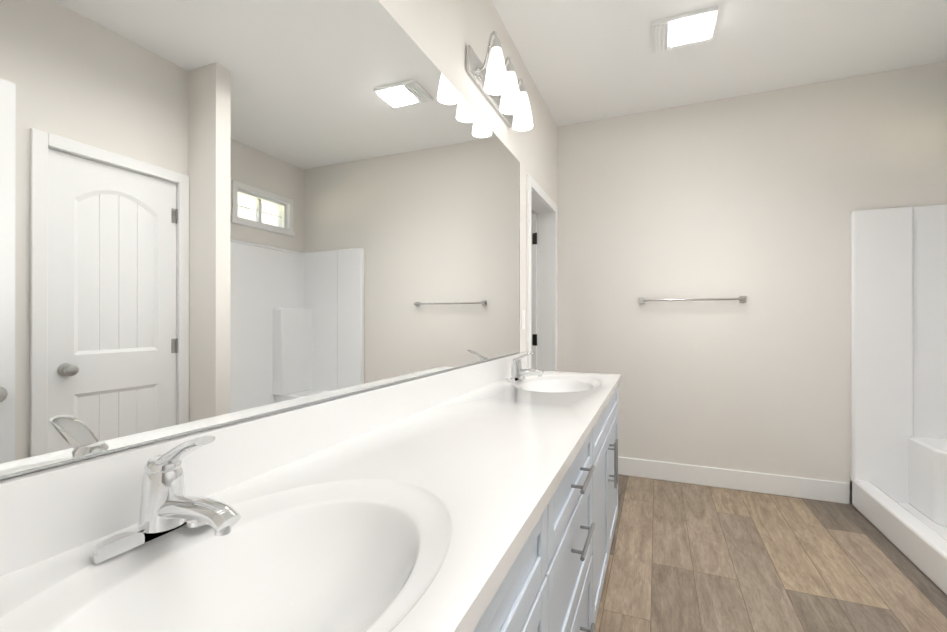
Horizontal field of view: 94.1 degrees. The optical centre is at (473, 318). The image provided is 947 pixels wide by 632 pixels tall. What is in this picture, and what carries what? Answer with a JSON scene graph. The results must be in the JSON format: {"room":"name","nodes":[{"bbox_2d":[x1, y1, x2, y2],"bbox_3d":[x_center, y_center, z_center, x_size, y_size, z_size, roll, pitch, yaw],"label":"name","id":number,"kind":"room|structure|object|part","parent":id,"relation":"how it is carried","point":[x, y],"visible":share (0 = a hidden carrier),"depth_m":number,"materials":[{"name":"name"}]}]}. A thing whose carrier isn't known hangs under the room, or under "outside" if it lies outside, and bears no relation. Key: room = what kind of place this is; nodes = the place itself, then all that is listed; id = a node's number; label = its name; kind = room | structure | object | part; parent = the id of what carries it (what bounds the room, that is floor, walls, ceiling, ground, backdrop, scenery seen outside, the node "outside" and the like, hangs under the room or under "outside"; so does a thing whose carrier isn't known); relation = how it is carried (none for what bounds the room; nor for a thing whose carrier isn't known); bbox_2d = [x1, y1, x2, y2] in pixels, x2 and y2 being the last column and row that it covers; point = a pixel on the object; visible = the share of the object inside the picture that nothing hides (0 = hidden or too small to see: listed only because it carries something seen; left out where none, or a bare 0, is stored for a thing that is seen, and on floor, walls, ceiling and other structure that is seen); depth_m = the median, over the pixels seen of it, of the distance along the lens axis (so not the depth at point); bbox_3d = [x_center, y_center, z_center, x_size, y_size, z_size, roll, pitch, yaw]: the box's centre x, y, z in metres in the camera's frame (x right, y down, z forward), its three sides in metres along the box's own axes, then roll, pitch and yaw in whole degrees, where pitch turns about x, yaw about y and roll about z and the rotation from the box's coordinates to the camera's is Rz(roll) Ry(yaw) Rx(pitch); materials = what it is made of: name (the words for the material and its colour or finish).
{"room":"bathroom","nodes":[
{"label":"bathroom","id":0,"kind":"room"},
{"bbox_2d":[0,0,556,479],"bbox_3d":[-0.387,-0.184,1.174,0.127,2.765,5.520,0,0,23],"label":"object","id":1,"kind":"object","parent":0,"point":[215,213],"depth_m":0.86,"materials":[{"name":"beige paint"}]},
{"bbox_2d":[466,31,532,130],"bbox_3d":[0.161,-1.106,2.120,0.170,0.252,0.605,0,0,23],"label":"sconce","id":2,"kind":"object","parent":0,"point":[496,82],"visible":1,"depth_m":2.02,"materials":[{"name":"white glass"}]},
{"bbox_3d":[0.144,-1.160,2.095,0.120,0.145,0.470,0,0,23],"label":"arm","id":3,"kind":"part","parent":2,"relation":"part of"},
{"bbox_3d":[0.175,-1.066,2.068,0.105,0.172,0.505,0,0,23],"label":"lamp shade","id":4,"kind":"part","parent":2,"relation":"part of","materials":[{"name":"white glass"}]},
{"bbox_2d":[521,310,524,328],"bbox_3d":[0.302,0.008,2.667,0.008,0.115,0.070,0,0,23],"label":"switch plate","id":5,"kind":"object","parent":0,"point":[522,319],"visible":1,"depth_m":2.65,"materials":[{"name":"white plastic"}]},
{"bbox_2d":[526,174,557,371],"bbox_3d":[0.436,0.151,3.155,0.156,2.100,0.850,0,0,23],"label":"door frame","id":6,"kind":"structure","parent":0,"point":[541,208],"depth_m":3.47,"materials":[{"name":"white wood"}]},
{"bbox_2d":[531,213,536,368],"bbox_3d":[0.175,0.180,3.631,0.726,2.020,0.171,0,0,23],"label":"door","id":7,"kind":"structure","parent":6,"relation":"in","point":[534,288],"depth_m":3.49,"materials":[{"name":"white wood"}]},
{"bbox_3d":[0.484,0.180,3.479,0.038,1.710,0.012,0,0,23],"label":"left door hinge","id":8,"kind":"part","parent":7,"relation":"part of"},
{"bbox_2d":[492,0,946,126],"bbox_3d":[0.164,-1.617,0.947,4.520,0.100,5.520,0,0,23],"label":"ceiling","id":9,"kind":"structure","parent":0,"point":[587,60],"depth_m":2.55,"materials":[{"name":"white paint"}]},
{"bbox_2d":[651,6,717,52],"bbox_3d":[1.132,-1.548,2.385,0.310,0.034,0.270,0,0,23],"label":"recessed light","id":10,"kind":"object","parent":9,"relation":"in","point":[685,29],"visible":1,"depth_m":2.34,"materials":[{"name":"white plastic"}]},
{"bbox_2d":[531,61,946,503],"bbox_3d":[1.203,-0.181,3.436,4.520,2.765,0.120,0,0,23],"label":"wall","id":11,"kind":"structure","parent":0,"point":[756,199],"depth_m":3.10,"materials":[{"name":"white paint"}]},
{"bbox_2d":[639,296,746,303],"bbox_3d":[1.569,-0.134,3.182,0.704,0.044,0.067,0,0,23],"label":"towel rail","id":12,"kind":"object","parent":11,"relation":"attached to","point":[740,299],"visible":1,"depth_m":3.14,"materials":[{"name":"silver metal"}]},
{"bbox_2d":[618,457,849,503],"bbox_3d":[1.555,1.134,3.215,1.898,0.135,0.014,0,0,23],"label":"baseboard","id":13,"kind":"structure","parent":11,"relation":"attached to","point":[816,489],"depth_m":3.08,"materials":[{"name":"white wood"}]},
{"bbox_2d":[594,474,946,631],"bbox_3d":[0.164,1.228,0.942,4.520,0.060,5.520,0,0,23],"label":"floor","id":14,"kind":"structure","parent":0,"point":[685,557],"depth_m":2.10,"materials":[{"name":"brown wood"}]},
{"bbox_2d":[0,351,620,631],"bbox_3d":[0.078,0.681,1.376,0.586,1.036,2.611,0,0,23],"label":"bathroom vanity","id":15,"kind":"object","parent":14,"relation":"on","point":[480,497],"visible":1,"depth_m":0.73,"materials":[{"name":"white stone"}]},
{"bbox_2d":[92,436,240,563],"bbox_3d":[-0.396,0.237,0.614,0.169,0.150,0.166,0,0,23],"label":"faucet","id":16,"kind":"object","parent":15,"relation":"on","point":[167,516],"depth_m":0.61,"materials":[{"name":"silver metal"}]},
{"bbox_2d":[508,351,543,382],"bbox_3d":[0.270,0.239,2.211,0.169,0.150,0.166,0,0,23],"label":"faucet","id":17,"kind":"object","parent":15,"relation":"on","point":[517,373],"depth_m":2.21,"materials":[{"name":"silver metal"}]},
{"bbox_2d":[850,204,946,594],"bbox_3d":[2.486,0.255,1.969,0.778,1.890,1.596,0,0,23],"label":"shower","id":18,"kind":"object","parent":14,"relation":"on","point":[898,377],"visible":1,"depth_m":2.71,"materials":[{"name":"white plastic"}]}
]}

